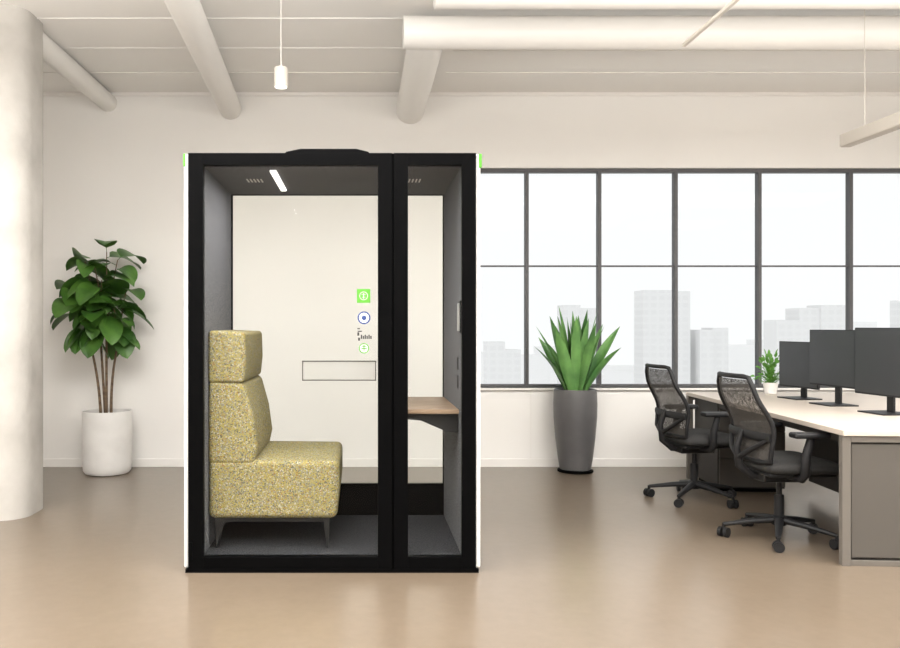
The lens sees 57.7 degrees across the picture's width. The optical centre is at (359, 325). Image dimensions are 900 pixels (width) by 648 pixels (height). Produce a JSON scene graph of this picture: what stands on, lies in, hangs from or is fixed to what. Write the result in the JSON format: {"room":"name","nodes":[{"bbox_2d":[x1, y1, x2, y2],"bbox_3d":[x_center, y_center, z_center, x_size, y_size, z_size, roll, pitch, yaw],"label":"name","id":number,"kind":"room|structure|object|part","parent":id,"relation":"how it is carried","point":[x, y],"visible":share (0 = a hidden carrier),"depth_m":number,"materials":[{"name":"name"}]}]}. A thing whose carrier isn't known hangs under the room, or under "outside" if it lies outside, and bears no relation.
{"room":"open-plan office","nodes":[
{"label":"open-plan office","id":0,"kind":"room"},
{"bbox_2d":[0,467,899,647],"bbox_3d":[1.450,1.340,1.980,12.500,0.100,11.360,0,0,0],"label":"floor","id":1,"kind":"structure","parent":0,"point":[592,560],"depth_m":4.09,"materials":[{"name":"concrete"}]},
{"bbox_2d":[0,3,42,520],"bbox_3d":[-2.618,-0.420,5.600,0.765,3.420,0.500,0,0,0],"label":"concrete column","id":2,"kind":"structure","parent":1,"relation":"on","point":[21,32],"depth_m":5.42,"materials":[{"name":"white concrete"}]},
{"bbox_2d":[50,239,153,475],"bbox_3d":[-2.284,0.270,6.997,0.910,2.039,0.686,0,0,0],"label":"tree","id":3,"kind":"object","parent":1,"relation":"on","point":[106,432],"visible":1,"depth_m":6.95,"materials":[{"name":"green plant"}]},
{"bbox_3d":[-2.215,1.016,7.100,0.422,0.548,0.422,0,0,0],"label":"pot","id":4,"kind":"part","parent":3,"relation":"part of","materials":[{"name":"white ceramic"}]},
{"bbox_2d":[183,149,481,572],"bbox_3d":[-0.143,0.152,4.711,1.563,2.275,0.978,0,0,0],"label":"booth","id":5,"kind":"object","parent":1,"relation":"on","point":[392,524],"visible":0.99,"depth_m":4.24,"materials":[{"name":"black metal"}]},
{"bbox_2d":[209,330,342,547],"bbox_3d":[-0.466,0.617,4.755,0.711,1.182,0.770,0,0,0],"label":"seat","id":6,"kind":"object","parent":5,"relation":"on","point":[253,477],"visible":1,"depth_m":4.37,"materials":[{"name":"yellow fabric"}]},
{"bbox_3d":[-0.706,1.124,4.415,0.168,0.168,0.030,0,0,0],"label":"leg","id":7,"kind":"part","parent":6,"relation":"part of","materials":[{"name":"black plastic"}]},
{"bbox_2d":[209,330,262,382],"bbox_3d":[-0.718,0.168,4.755,0.206,0.284,0.770,0,0,0],"label":"cushion","id":8,"kind":"object","parent":6,"relation":"on","point":[235,356],"depth_m":4.37,"materials":[{"name":"yellow fabric"}]},
{"bbox_2d":[209,375,271,462],"bbox_3d":[-0.687,0.526,4.755,0.268,0.449,0.770,0,0,0],"label":"lumbar cushion","id":9,"kind":"object","parent":6,"relation":"on","point":[240,424],"depth_m":4.37,"materials":[{"name":"yellow fabric"}]},
{"bbox_3d":[-0.475,1.053,4.755,0.610,0.024,0.700,0,0,0],"label":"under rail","id":10,"kind":"part","parent":6,"relation":"part of","materials":[{"name":"black plastic"}]},
{"bbox_3d":[-0.182,1.124,4.415,0.035,0.168,0.030,0,0,0],"label":"leg","id":11,"kind":"part","parent":6,"relation":"part of","materials":[{"name":"black plastic"}]},
{"bbox_2d":[286,149,368,152],"bbox_3d":[-0.182,-0.942,4.750,0.483,0.086,0.500,0,0,0],"label":"roof vent","id":12,"kind":"object","parent":5,"relation":"attached to","point":[298,150],"depth_m":4.50,"materials":[{"name":"black"}]},
{"bbox_3d":[-0.146,1.280,4.714,1.532,0.020,0.972,0,0,0],"label":"rail","id":13,"kind":"part","parent":5,"relation":"part of","materials":[{"name":"black metal"}]},
{"bbox_3d":[-0.146,0.188,5.185,1.504,2.181,0.030,0,0,0],"label":"frame","id":14,"kind":"part","parent":5,"relation":"part of","materials":[{"name":"white"}]},
{"bbox_3d":[-0.133,0.286,5.173,0.462,0.117,0.012,0,0,0],"label":"pull panel","id":15,"kind":"part","parent":5,"relation":"part of","materials":[{"name":"white"}]},
{"bbox_2d":[408,397,458,431],"bbox_3d":[0.366,0.515,4.750,0.333,0.130,0.780,0,0,0],"label":"table","id":16,"kind":"object","parent":5,"relation":"attached to","point":[438,412],"visible":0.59,"depth_m":4.40,"materials":[{"name":"brown wood"}]},
{"bbox_3d":[0.527,-0.046,4.317,0.016,0.148,0.035,0,0,0],"label":"wall handle","id":17,"kind":"part","parent":5,"relation":"part of","materials":[{"name":"silver metal"}]},
{"bbox_3d":[0.532,-0.048,4.317,0.008,0.175,0.065,0,0,0],"label":"wall handle plate","id":18,"kind":"part","parent":5,"relation":"part of","materials":[{"name":"silver plastic"}]},
{"bbox_2d":[535,308,619,474],"bbox_3d":[1.942,0.555,7.181,0.713,1.469,0.526,0,0,26],"label":"potted snake plant","id":19,"kind":"object","parent":1,"relation":"on","point":[575,365],"visible":1,"depth_m":7.06,"materials":[{"name":"green plant"}]},
{"bbox_3d":[1.905,0.914,7.170,0.380,0.712,0.380,0,0,0],"label":"pot","id":20,"kind":"part","parent":19,"relation":"part of","materials":[{"name":"grey ceramic"}]},
{"bbox_2d":[643,363,744,507],"bbox_3d":[2.486,0.786,6.016,0.683,1.007,0.663,0,0,-5],"label":"chair","id":21,"kind":"object","parent":1,"relation":"on","point":[678,437],"visible":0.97,"depth_m":5.89,"materials":[{"name":"black plastic"}]},
{"bbox_3d":[2.237,0.548,5.979,0.180,0.532,0.503,0,0,-5],"label":"frame","id":22,"kind":"part","parent":21,"relation":"part of","materials":[{"name":"black plastic"}]},
{"bbox_3d":[2.530,0.828,6.005,0.500,0.093,0.500,0,0,-5],"label":"seat","id":23,"kind":"part","parent":21,"relation":"part of","materials":[{"name":"fabric"}]},
{"bbox_3d":[2.505,0.769,5.800,0.073,0.278,0.205,0,0,-5],"label":"arm post","id":24,"kind":"part","parent":21,"relation":"part of","materials":[{"name":"black plastic"}]},
{"bbox_2d":[716,371,838,552],"bbox_3d":[2.524,0.786,4.913,0.678,1.007,0.661,0,0,-2],"label":"chair","id":25,"kind":"object","parent":1,"relation":"on","point":[758,463],"visible":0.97,"depth_m":4.79,"materials":[{"name":"black plastic"}]},
{"bbox_3d":[2.296,0.548,4.892,0.180,0.532,0.503,0,0,-2],"label":"frame","id":26,"kind":"part","parent":25,"relation":"part of","materials":[{"name":"black plastic"}]},
{"bbox_3d":[2.590,0.828,4.902,0.500,0.093,0.500,0,0,-2],"label":"seat","id":27,"kind":"part","parent":25,"relation":"part of","materials":[{"name":"fabric"}]},
{"bbox_3d":[2.554,0.769,4.699,0.073,0.278,0.205,0,0,-2],"label":"arm post","id":28,"kind":"part","parent":25,"relation":"part of","materials":[{"name":"black plastic"}]},
{"bbox_2d":[686,392,899,566],"bbox_3d":[3.450,0.925,5.553,1.550,0.730,2.550,0,0,4],"label":"desk","id":29,"kind":"object","parent":1,"relation":"on","point":[865,447],"visible":0.77,"depth_m":4.38,"materials":[{"name":"beige laminate"}]},
{"bbox_2d":[751,349,778,393],"bbox_3d":[3.361,0.374,6.632,0.350,0.372,0.311,0,0,0],"label":"potted plant","id":30,"kind":"object","parent":29,"relation":"on","point":[770,386],"visible":0.91,"depth_m":6.63,"materials":[{"name":"green plant"}]},
{"bbox_3d":[3.370,0.512,6.650,0.116,0.095,0.116,0,0,0],"label":"pot","id":31,"kind":"part","parent":30,"relation":"part of","materials":[{"name":"white ceramic"}]},
{"bbox_2d":[777,341,821,399],"bbox_3d":[3.375,0.341,6.222,0.210,0.438,0.460,0,0,-6],"label":"computer monitor","id":32,"kind":"object","parent":29,"relation":"on","point":[794,357],"visible":0.91,"depth_m":6.23,"materials":[{"name":"black plastic"}]},
{"bbox_3d":[3.385,0.890,5.272,0.020,0.600,1.880,0,0,4],"label":"modesty panel","id":33,"kind":"part","parent":29,"relation":"part of","materials":[{"name":"grey"}]},
{"bbox_2d":[809,330,858,406],"bbox_3d":[3.350,0.294,5.731,0.210,0.532,0.500,0,0,-4],"label":"computer monitor","id":34,"kind":"object","parent":29,"relation":"on","point":[832,352],"visible":0.94,"depth_m":5.71,"materials":[{"name":"black plastic"}]},
{"bbox_3d":[3.346,0.229,5.731,0.022,0.402,0.500,0,0,-4],"label":"panel","id":35,"kind":"part","parent":34,"relation":"part of","materials":[{"name":"black plastic"}]},
{"bbox_2d":[855,328,899,415],"bbox_3d":[3.355,0.286,5.171,0.210,0.548,0.540,0,0,-4],"label":"computer monitor","id":36,"kind":"object","parent":29,"relation":"on","point":[877,350],"visible":1,"depth_m":5.20,"materials":[{"name":"black plastic"}]},
{"bbox_2d":[0,0,899,91],"bbox_3d":[1.450,-2.180,1.980,12.500,0.100,11.360,0,0,0],"label":"ceiling","id":37,"kind":"structure","parent":0,"point":[66,33],"depth_m":6.41,"materials":[{"name":"paint"}]},
{"bbox_2d":[43,32,116,111],"bbox_3d":[-2.315,-2.042,6.530,0.184,0.169,1.762,0,0,0],"label":"ceiling pipe","id":38,"kind":"object","parent":37,"relation":"attached to","point":[54,56],"depth_m":6.47,"materials":[{"name":"white metal"}]},
{"bbox_2d":[164,0,240,119],"bbox_3d":[-1.057,-1.985,4.205,0.455,0.200,6.418,0,0,0],"label":"ceiling pipe","id":39,"kind":"object","parent":37,"relation":"attached to","point":[189,17],"depth_m":5.65,"materials":[{"name":"white metal"}]},
{"bbox_2d":[274,65,287,88],"bbox_3d":[-0.488,-1.799,5.000,0.084,0.662,0.084,0,0,0],"label":"pendant light","id":40,"kind":"object","parent":37,"relation":"hanging from","point":[280,72],"visible":1,"depth_m":4.96,"materials":[{"name":"white paint"}]},
{"bbox_2d":[275,85,286,88],"bbox_3d":[-0.488,-1.473,5.000,0.074,0.010,0.074,0,0,0],"label":"diffuser","id":41,"kind":"object","parent":40,"relation":"attached to","point":[276,86],"depth_m":4.98,"materials":[{"name":"white plastic"}]},
{"bbox_2d":[37,18,899,72],"bbox_3d":[1.450,-2.127,6.205,12.100,0.006,1.210,0,0,0],"label":"trim","id":42,"kind":"structure","parent":37,"relation":"attached to","point":[37,18],"depth_m":6.25,"materials":[{"name":"white paint"}]},
{"bbox_2d":[396,16,899,123],"bbox_3d":[3.895,-1.975,6.376,7.210,0.260,2.068,0,0,0],"label":"air duct","id":43,"kind":"object","parent":37,"relation":"attached to","point":[424,38],"visible":1,"depth_m":5.36,"materials":[{"name":"white metal"}]},
{"bbox_2d":[433,0,899,8],"bbox_3d":[3.970,-1.995,4.750,7.060,0.260,0.260,0,0,0],"label":"air duct","id":44,"kind":"object","parent":37,"relation":"attached to","point":[438,4],"visible":1,"depth_m":4.71,"materials":[{"name":"white metal"}]},
{"bbox_2d":[840,9,899,146],"bbox_3d":[3.290,-1.670,4.200,0.070,0.920,2.600,0,0,0],"label":"linear pendant light","id":45,"kind":"object","parent":37,"relation":"hanging from","point":[891,123],"visible":1,"depth_m":5.21,"materials":[{"name":"beige metal"}]},
{"bbox_2d":[841,125,899,146],"bbox_3d":[3.290,-1.213,4.200,0.060,0.005,2.580,0,0,0],"label":"pendant light","id":46,"kind":"object","parent":45,"relation":"attached to","point":[886,129],"depth_m":5.19,"materials":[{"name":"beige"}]},
{"bbox_2d":[43,96,899,458],"bbox_3d":[1.450,-0.420,7.510,12.500,3.420,0.200,0,0,0],"label":"wall","id":47,"kind":"structure","parent":0,"point":[300,263],"depth_m":7.41,"materials":[{"name":"paint"}]},
{"bbox_2d":[43,459,685,466],"bbox_3d":[1.450,1.252,7.403,12.100,0.075,0.014,0,0,0],"label":"baseboard","id":48,"kind":"structure","parent":47,"relation":"attached to","point":[46,462],"depth_m":7.40,"materials":[{"name":"white paint"}]},
{"bbox_2d":[43,92,899,95],"bbox_3d":[1.450,-2.115,7.400,12.100,0.030,0.020,0,0,0],"label":"trim","id":49,"kind":"structure","parent":47,"relation":"attached to","point":[44,93],"depth_m":7.39,"materials":[{"name":"white paint"}]},
{"bbox_2d":[480,169,524,387],"bbox_3d":[1.260,-0.439,7.475,0.519,2.013,0.070,0,0,0],"label":"frame","id":50,"kind":"object","parent":47,"relation":"attached to","point":[482,171],"visible":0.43,"depth_m":7.44,"materials":[{"name":"grey metal"}]},
{"bbox_2d":[530,390,530,458],"bbox_3d":[1.561,0.891,7.407,0.012,0.647,0.006,0,0,0],"label":"trim","id":51,"kind":"structure","parent":47,"relation":"attached to","point":[530,390],"depth_m":7.40,"materials":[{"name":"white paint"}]},
{"bbox_2d":[524,169,597,387],"bbox_3d":[1.853,-0.439,7.475,0.668,2.013,0.070,0,0,0],"label":"frame","id":52,"kind":"object","parent":47,"relation":"attached to","point":[527,171],"visible":1,"depth_m":7.44,"materials":[{"name":"grey metal"}]},
{"bbox_2d":[596,169,673,387],"bbox_3d":[2.538,-0.439,7.475,0.702,2.013,0.070,0,0,0],"label":"frame","id":53,"kind":"object","parent":47,"relation":"attached to","point":[600,171],"visible":0.91,"depth_m":7.44,"materials":[{"name":"grey metal"}]},
{"bbox_2d":[480,388,854,389],"bbox_3d":[3.600,0.578,7.433,5.240,0.020,0.115,0,0,0],"label":"windowsill","id":54,"kind":"object","parent":47,"relation":"attached to","point":[480,388],"visible":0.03,"depth_m":7.37,"materials":[{"name":"white paint"}]},
{"bbox_2d":[672,169,757,387],"bbox_3d":[3.274,-0.439,7.475,0.770,2.013,0.070,0,0,0],"label":"frame","id":55,"kind":"object","parent":47,"relation":"attached to","point":[676,171],"visible":0.77,"depth_m":7.44,"materials":[{"name":"grey metal"}]},
{"bbox_2d":[755,169,849,387],"bbox_3d":[4.079,-0.439,7.475,0.840,2.013,0.070,0,0,0],"label":"frame","id":56,"kind":"object","parent":47,"relation":"attached to","point":[758,176],"visible":0.82,"depth_m":7.44,"materials":[{"name":"grey metal"}]},
{"bbox_2d":[845,169,899,329],"bbox_3d":[4.926,-0.439,7.475,0.855,2.013,0.070,0,0,0],"label":"frame","id":57,"kind":"object","parent":47,"relation":"attached to","point":[848,176],"visible":0.59,"depth_m":7.45,"materials":[{"name":"grey metal"}]},
{"bbox_2d":[682,0,739,46],"bbox_3d":[1.855,-1.864,3.370,0.020,0.533,2.540,0,0,0],"label":"light","id":58,"kind":"object","parent":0,"point":[733,2],"depth_m":4.28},
{"label":"outside","id":59,"kind":"structure","parent":0,"visible":0},
{"bbox_2d":[480,290,899,383],"bbox_3d":[65.000,21.145,111.878,107.531,50.290,43.710,0,0,0],"label":"city skyline","id":60,"kind":"object","parent":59,"point":[702,353],"visible":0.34,"depth_m":90.74}
]}

